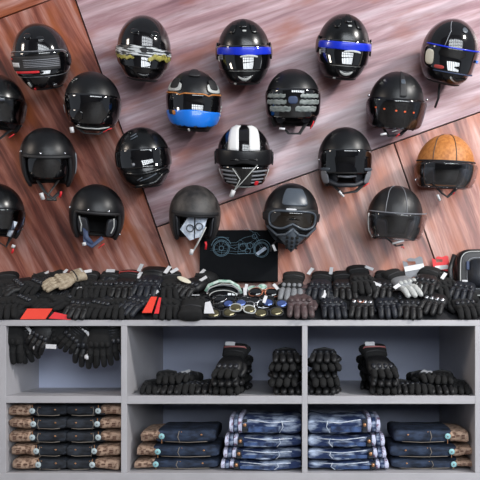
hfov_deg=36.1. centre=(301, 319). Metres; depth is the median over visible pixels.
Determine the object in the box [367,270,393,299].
glove
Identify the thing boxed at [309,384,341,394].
glove
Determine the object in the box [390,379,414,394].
glove
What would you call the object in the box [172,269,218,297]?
glove
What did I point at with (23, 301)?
glove
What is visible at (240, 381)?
glove
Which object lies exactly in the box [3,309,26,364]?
glove
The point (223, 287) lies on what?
goggles
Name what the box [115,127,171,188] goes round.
helmet
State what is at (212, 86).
vent
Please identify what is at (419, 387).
glove
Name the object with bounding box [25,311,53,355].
glove
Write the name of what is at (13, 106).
helmet
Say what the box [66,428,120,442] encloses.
jeans
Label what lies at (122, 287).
glove
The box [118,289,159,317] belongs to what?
glove
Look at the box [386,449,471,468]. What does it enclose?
jeans
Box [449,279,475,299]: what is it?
glove
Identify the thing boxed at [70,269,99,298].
glove
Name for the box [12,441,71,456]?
jeans
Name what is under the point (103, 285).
glove
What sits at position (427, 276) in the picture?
glove
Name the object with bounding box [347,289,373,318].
glove
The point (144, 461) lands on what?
jeans
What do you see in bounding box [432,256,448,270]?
card
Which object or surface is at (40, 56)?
helmet
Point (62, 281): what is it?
glove
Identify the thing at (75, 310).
glove
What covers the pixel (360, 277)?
glove
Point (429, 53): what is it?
print
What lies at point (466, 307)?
glove
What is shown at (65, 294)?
glove
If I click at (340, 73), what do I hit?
vent
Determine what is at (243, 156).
helmet
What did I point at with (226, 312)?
sunglasses
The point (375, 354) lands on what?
glove
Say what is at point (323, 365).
glove
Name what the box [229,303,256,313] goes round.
sunglasses
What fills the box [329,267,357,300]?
glove
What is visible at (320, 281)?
glove
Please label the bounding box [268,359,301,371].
glove
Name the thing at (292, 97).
helmet
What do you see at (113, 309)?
glove
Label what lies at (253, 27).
roof vent
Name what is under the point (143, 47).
helmet
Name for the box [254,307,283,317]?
sunglasses
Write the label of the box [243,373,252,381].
glove
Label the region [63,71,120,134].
helmet
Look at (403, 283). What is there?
glove
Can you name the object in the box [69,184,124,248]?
helmet
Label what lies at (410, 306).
glove
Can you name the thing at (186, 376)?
glove
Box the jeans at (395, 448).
[384,437,471,457]
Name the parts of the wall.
wall panel, wall panel, wall panel, wall panel, wall panel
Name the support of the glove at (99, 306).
on the display riser
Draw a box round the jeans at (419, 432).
[387,421,468,443]
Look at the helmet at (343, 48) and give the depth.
3.27 m
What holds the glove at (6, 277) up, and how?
on the glove at (6, 304)
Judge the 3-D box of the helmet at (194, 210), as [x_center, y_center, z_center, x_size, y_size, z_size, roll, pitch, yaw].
[-0.493,-0.456,3.371,0.236,0.328,0.265,0,0,-15]
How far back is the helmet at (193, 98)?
3.26 m
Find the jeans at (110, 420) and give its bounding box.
[66,414,120,429]
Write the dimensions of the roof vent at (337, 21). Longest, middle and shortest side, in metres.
0.051 x 0.032 x 0.025 m
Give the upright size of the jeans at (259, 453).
0.062 m
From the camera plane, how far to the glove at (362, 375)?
3.48 m
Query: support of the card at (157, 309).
on the shelving unit
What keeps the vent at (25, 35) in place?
attached to the helmet at (40, 56)
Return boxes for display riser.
[1,288,479,319]
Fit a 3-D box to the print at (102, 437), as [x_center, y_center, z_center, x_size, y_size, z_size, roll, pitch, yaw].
[-0.849,0.518,3.212,0.064,0.015,0.004,0,0,0]
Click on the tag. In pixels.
(49, 346)
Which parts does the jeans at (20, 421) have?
folded leg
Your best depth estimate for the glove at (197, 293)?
3.32 m
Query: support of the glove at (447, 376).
on the glove at (446, 389)
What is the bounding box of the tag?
[46,344,55,348]
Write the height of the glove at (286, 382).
0.067 m
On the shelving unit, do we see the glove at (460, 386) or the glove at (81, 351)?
the glove at (460, 386)
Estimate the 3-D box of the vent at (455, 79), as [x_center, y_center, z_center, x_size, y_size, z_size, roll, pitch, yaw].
[0.709,-1.084,3.299,0.090,0.026,0.013,0,0,-30]
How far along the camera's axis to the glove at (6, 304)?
3.22 m
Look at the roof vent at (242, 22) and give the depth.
3.25 m
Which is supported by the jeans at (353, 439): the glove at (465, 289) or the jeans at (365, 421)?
the jeans at (365, 421)
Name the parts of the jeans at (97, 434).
folded leg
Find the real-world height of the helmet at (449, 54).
0.376 m
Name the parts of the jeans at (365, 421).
pocket panel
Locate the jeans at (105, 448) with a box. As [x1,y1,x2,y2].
[66,441,120,456]
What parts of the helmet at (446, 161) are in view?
edge trim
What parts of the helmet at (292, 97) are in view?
green plate, green plate, green plate, edge trim, green plate, green plate, green plate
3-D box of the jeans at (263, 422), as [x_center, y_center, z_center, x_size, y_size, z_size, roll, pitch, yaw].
[-0.163,0.468,3.380,0.321,0.090,0.311,0,0,0]
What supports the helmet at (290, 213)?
attached to the wall
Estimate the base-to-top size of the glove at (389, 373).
0.065 m
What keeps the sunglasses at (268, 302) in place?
on the display riser
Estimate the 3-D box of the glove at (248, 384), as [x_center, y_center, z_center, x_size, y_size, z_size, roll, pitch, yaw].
[-0.302,0.302,3.563,0.126,0.059,0.233,0,0,-6]
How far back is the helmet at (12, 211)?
3.31 m
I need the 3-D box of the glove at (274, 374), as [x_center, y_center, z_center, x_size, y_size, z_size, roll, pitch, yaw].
[-0.088,0.230,3.344,0.139,0.065,0.253,0,0,-4]
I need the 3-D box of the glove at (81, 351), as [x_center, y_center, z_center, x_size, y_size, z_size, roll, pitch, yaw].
[-0.952,0.089,3.270,0.149,0.265,0.076,0,0,-8]
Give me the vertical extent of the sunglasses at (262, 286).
0.039 m
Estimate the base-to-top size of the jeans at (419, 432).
0.073 m
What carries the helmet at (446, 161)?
attached to the wall
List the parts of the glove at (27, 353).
bead chain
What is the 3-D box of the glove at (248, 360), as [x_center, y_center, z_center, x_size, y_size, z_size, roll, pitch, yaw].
[-0.302,0.194,3.559,0.126,0.059,0.234,0,0,9]
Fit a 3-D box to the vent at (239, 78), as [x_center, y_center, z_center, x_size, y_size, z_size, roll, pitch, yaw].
[-0.257,-1.083,3.280,0.092,0.036,0.021,-2,22,-4]
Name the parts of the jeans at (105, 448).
folded leg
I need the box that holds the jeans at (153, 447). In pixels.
[137,437,224,457]
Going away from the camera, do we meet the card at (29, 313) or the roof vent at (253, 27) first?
the card at (29, 313)
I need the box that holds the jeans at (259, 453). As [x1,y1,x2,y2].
[223,444,300,459]
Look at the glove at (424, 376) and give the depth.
3.35 m
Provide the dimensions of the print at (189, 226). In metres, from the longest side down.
0.077 x 0.047 x 0.012 m
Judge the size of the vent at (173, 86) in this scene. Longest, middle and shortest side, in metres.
0.087 x 0.051 x 0.020 m
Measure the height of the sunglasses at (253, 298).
0.048 m
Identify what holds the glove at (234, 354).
on the glove at (226, 373)
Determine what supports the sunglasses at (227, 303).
on the display riser
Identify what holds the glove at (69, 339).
hanging from the rail
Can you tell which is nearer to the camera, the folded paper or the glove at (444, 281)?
the folded paper
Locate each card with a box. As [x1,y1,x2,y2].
[21,309,51,318]
[49,312,70,319]
[142,297,156,312]
[154,298,160,313]
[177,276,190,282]
[403,256,423,276]
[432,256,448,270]
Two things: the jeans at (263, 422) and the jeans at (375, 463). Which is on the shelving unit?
the jeans at (375, 463)
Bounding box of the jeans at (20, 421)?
[9,414,72,428]
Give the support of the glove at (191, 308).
on the display riser
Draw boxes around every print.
[16,450,30,453]
[97,450,112,453]
[101,436,115,439]
[186,223,202,231]
[425,49,433,63]
[434,64,443,68]
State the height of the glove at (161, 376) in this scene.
0.059 m
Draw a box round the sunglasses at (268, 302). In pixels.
[262,295,287,307]
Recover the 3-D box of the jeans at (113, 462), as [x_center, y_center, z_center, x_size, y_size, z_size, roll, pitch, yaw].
[-0.926,0.639,3.370,0.233,0.060,0.320,0,0,0]
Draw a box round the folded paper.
[204,301,214,313]
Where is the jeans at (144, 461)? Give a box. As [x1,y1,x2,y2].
[134,450,223,468]
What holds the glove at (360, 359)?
on the glove at (360, 366)
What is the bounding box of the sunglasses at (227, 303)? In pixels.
[223,299,246,306]
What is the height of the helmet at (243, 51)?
0.309 m
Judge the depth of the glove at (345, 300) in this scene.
3.31 m
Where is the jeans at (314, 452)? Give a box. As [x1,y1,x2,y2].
[308,445,385,459]
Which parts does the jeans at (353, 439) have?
pocket panel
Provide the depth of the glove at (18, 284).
3.36 m
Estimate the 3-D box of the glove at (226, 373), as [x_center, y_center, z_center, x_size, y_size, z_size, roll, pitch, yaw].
[-0.323,0.227,3.325,0.139,0.065,0.258,0,0,6]
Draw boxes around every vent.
[23,33,30,38]
[36,36,43,40]
[131,28,138,34]
[136,73,149,78]
[151,31,158,36]
[168,82,181,90]
[170,78,179,87]
[207,84,219,93]
[208,80,217,90]
[229,23,235,33]
[234,74,254,82]
[239,19,246,27]
[250,23,257,33]
[334,18,341,27]
[336,69,355,77]
[345,14,351,22]
[355,19,361,29]
[452,76,466,82]
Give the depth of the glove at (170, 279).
3.35 m
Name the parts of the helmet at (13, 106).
edge trim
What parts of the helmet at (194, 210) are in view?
edge trim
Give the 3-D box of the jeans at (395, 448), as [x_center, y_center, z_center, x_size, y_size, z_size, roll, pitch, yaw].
[0.578,0.588,3.400,0.363,0.061,0.320,0,0,0]
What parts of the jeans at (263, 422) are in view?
pocket panel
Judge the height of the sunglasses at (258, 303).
0.052 m
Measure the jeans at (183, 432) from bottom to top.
0.071 m
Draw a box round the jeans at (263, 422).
[229,409,300,433]
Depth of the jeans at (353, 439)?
3.24 m
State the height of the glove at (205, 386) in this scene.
0.059 m
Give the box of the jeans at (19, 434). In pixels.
[9,428,71,442]
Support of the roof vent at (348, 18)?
attached to the helmet at (343, 48)
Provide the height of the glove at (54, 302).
0.135 m
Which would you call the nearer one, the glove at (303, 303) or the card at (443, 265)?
the glove at (303, 303)
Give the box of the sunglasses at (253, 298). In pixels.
[250,295,275,301]
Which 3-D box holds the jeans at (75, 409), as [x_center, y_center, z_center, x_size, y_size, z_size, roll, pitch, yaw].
[-0.918,0.402,3.370,0.248,0.057,0.320,0,0,0]
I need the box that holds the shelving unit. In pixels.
[0,320,479,479]
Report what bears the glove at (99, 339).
hanging from the rail
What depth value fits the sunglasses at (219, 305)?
3.26 m
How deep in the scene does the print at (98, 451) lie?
3.22 m
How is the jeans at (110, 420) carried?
on the jeans at (97, 434)
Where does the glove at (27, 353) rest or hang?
hanging from the rail
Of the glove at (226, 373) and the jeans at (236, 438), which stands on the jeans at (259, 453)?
the jeans at (236, 438)
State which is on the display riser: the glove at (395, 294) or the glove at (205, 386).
the glove at (395, 294)
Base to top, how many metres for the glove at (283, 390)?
0.066 m
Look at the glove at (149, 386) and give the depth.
3.26 m
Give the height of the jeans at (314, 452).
0.059 m
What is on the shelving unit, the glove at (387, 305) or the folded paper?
the folded paper
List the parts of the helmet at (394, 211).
edge trim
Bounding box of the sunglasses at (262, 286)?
[247,284,266,291]
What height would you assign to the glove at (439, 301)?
0.147 m
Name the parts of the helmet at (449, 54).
visor trim, visor trim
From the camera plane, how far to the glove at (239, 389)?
3.22 m
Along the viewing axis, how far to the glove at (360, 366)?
3.55 m
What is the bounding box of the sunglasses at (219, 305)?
[204,301,229,309]
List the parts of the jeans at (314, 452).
pocket panel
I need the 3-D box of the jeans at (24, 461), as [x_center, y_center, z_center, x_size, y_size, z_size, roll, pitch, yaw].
[-1.161,0.638,3.370,0.233,0.061,0.320,0,0,0]
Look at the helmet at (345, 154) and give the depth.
3.27 m
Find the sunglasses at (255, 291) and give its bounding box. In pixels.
[248,287,277,296]
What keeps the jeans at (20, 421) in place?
on the jeans at (19, 434)
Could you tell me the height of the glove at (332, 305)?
0.150 m
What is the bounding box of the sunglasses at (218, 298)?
[205,294,225,302]
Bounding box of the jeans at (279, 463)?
[221,456,300,470]
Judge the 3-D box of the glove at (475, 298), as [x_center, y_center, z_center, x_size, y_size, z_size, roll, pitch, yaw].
[0.680,-0.096,3.344,0.244,0.107,0.119,0,0,-12]
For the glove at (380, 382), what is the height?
0.065 m
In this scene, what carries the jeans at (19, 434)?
on the jeans at (27, 447)
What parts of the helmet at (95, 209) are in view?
edge trim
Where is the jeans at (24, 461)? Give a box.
[12,454,71,469]
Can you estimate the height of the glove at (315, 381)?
0.067 m
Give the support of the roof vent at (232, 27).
attached to the helmet at (243, 51)
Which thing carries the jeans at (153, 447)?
on the jeans at (144, 461)
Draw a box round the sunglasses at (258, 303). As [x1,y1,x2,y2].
[242,299,268,309]
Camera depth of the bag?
3.38 m
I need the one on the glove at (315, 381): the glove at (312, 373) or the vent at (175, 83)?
the glove at (312, 373)
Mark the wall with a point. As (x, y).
(397, 30)
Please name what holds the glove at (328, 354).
on the glove at (323, 365)
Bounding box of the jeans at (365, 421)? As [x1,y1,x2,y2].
[308,410,379,433]
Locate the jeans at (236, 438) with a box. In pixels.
[225,429,300,446]
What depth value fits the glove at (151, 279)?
3.35 m
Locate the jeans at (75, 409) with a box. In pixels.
[66,403,120,415]
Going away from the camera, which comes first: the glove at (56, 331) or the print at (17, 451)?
the print at (17, 451)
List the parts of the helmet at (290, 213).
goggle frame, forehead plate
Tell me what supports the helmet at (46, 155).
attached to the wall
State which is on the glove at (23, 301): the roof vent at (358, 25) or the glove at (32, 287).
the glove at (32, 287)
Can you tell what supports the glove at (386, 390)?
on the shelving unit
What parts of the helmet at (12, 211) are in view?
edge trim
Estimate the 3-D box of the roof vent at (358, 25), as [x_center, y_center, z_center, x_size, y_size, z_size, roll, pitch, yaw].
[0.252,-1.320,3.268,0.031,0.052,0.023,0,0,-39]
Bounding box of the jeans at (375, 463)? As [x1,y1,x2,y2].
[308,457,388,469]
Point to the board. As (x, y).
(244, 255)
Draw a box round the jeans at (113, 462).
[66,454,120,469]
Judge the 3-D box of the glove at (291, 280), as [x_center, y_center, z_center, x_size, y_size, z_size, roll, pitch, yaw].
[-0.056,-0.157,3.392,0.132,0.150,0.220,0,0,4]
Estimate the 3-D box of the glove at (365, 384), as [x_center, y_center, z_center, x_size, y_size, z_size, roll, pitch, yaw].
[0.348,0.302,3.561,0.126,0.059,0.233,0,0,6]
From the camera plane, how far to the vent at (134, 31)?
3.24 m
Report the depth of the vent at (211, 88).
3.28 m
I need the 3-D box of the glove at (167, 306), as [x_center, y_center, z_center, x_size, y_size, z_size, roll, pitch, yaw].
[-0.594,-0.081,3.292,0.131,0.167,0.222,0,0,-4]
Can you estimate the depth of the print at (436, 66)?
3.27 m
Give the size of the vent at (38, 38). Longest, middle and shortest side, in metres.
0.033 x 0.023 x 0.008 m
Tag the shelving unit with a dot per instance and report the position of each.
(148, 347)
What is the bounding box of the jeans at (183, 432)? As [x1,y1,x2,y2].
[140,421,221,443]
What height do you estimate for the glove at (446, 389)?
0.059 m
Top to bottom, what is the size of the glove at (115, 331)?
0.237 m
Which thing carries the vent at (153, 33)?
attached to the helmet at (143, 47)
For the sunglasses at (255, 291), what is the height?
0.046 m
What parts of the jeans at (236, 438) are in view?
pocket panel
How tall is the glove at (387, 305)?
0.149 m
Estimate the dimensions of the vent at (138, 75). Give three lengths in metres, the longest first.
0.061 x 0.026 x 0.016 m
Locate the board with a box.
[200,229,277,281]
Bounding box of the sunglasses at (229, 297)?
[226,295,249,300]
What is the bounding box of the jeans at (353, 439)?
[308,430,384,446]
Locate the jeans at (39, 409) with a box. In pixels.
[9,403,72,415]
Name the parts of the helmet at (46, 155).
edge trim, plate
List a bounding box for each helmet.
[0,75,26,138]
[0,184,25,253]
[11,23,71,89]
[19,128,76,200]
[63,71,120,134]
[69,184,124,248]
[115,15,171,81]
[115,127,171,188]
[166,69,221,131]
[169,185,220,254]
[214,124,273,197]
[215,19,272,84]
[263,183,319,251]
[265,69,320,134]
[315,14,371,80]
[318,127,371,196]
[366,71,427,136]
[367,185,426,248]
[414,134,477,200]
[420,18,479,107]
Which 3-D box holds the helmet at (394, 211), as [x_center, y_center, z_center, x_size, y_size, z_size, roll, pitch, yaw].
[0.423,-0.468,3.358,0.270,0.296,0.281,0,0,-18]
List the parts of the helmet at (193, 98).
visor trim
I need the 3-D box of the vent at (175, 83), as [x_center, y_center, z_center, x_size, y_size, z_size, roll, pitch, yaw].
[-0.566,-1.058,3.266,0.054,0.052,0.020,0,0,40]
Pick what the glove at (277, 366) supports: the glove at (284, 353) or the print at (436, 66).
the glove at (284, 353)
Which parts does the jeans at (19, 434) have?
folded leg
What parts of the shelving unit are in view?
panel, shelf, panel, panel, shelf, panel, panel, panel, shelf, panel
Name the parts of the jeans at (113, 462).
folded leg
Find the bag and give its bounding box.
[448,249,479,297]
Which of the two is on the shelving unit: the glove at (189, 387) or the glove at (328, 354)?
the glove at (189, 387)
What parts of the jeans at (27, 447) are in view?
folded leg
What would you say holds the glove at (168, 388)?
on the shelving unit
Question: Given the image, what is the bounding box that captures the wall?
[0,0,479,287]
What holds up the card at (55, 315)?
on the shelving unit
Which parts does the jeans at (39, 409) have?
folded leg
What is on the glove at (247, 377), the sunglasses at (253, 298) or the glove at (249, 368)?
the glove at (249, 368)
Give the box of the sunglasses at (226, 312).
[207,308,236,317]
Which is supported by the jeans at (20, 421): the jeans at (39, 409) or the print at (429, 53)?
the jeans at (39, 409)
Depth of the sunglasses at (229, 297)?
3.32 m
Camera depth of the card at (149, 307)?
3.21 m
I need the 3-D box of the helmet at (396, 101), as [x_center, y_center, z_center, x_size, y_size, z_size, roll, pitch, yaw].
[0.425,-0.981,3.364,0.271,0.312,0.284,0,0,-14]
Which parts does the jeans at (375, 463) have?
pocket panel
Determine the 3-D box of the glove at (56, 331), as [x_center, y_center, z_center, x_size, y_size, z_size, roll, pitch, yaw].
[-1.079,0.055,3.254,0.209,0.126,0.051,0,0,-4]
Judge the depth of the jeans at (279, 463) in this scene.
3.25 m
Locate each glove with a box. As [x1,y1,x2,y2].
[0,271,18,297]
[0,296,16,319]
[2,271,49,295]
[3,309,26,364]
[9,291,41,309]
[16,309,40,363]
[19,269,67,295]
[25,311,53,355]
[31,287,81,310]
[39,288,82,306]
[42,268,87,292]
[47,326,69,345]
[55,326,90,353]
[62,297,92,320]
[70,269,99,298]
[72,327,98,368]
[83,293,114,319]
[88,269,118,298]
[88,313,113,367]
[106,296,130,319]
[106,314,120,360]
[109,270,142,297]
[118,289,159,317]
[132,264,170,296]
[139,379,162,394]
[153,284,181,320]
[156,292,203,301]
[156,369,182,384]
[157,382,181,394]
[160,268,185,299]
[167,370,203,382]
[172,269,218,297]
[177,380,200,394]
[178,294,206,320]
[194,379,213,394]
[211,342,250,388]
[211,368,244,378]
[212,376,244,386]
[213,385,244,394]
[241,381,252,389]
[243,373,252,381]
[244,355,253,365]
[247,365,251,372]
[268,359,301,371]
[268,368,298,378]
[268,372,301,387]
[272,383,301,394]
[273,347,301,363]
[277,271,304,300]
[287,284,317,318]
[305,267,332,300]
[307,357,341,371]
[307,367,336,378]
[307,374,339,387]
[309,347,341,363]
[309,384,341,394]
[320,288,347,319]
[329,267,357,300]
[339,294,378,302]
[346,265,375,294]
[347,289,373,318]
[356,355,365,364]
[358,364,365,373]
[359,342,398,387]
[359,371,368,381]
[360,380,369,389]
[363,365,398,378]
[366,374,397,386]
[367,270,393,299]
[369,382,396,394]
[374,292,402,318]
[379,290,402,299]
[381,268,427,297]
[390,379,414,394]
[397,291,422,319]
[406,369,441,383]
[408,380,431,394]
[412,266,441,295]
[418,290,447,315]
[429,369,457,384]
[431,382,454,394]
[437,270,458,298]
[437,292,478,309]
[447,296,479,319]
[448,379,470,394]
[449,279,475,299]
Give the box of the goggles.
[204,280,242,297]
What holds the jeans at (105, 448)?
on the jeans at (113, 462)
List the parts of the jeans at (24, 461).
folded leg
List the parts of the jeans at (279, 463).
pocket panel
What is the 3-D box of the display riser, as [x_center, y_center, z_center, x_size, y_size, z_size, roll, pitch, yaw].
[-0.271,-0.077,3.364,2.345,0.155,0.304,0,0,0]
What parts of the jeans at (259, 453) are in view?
pocket panel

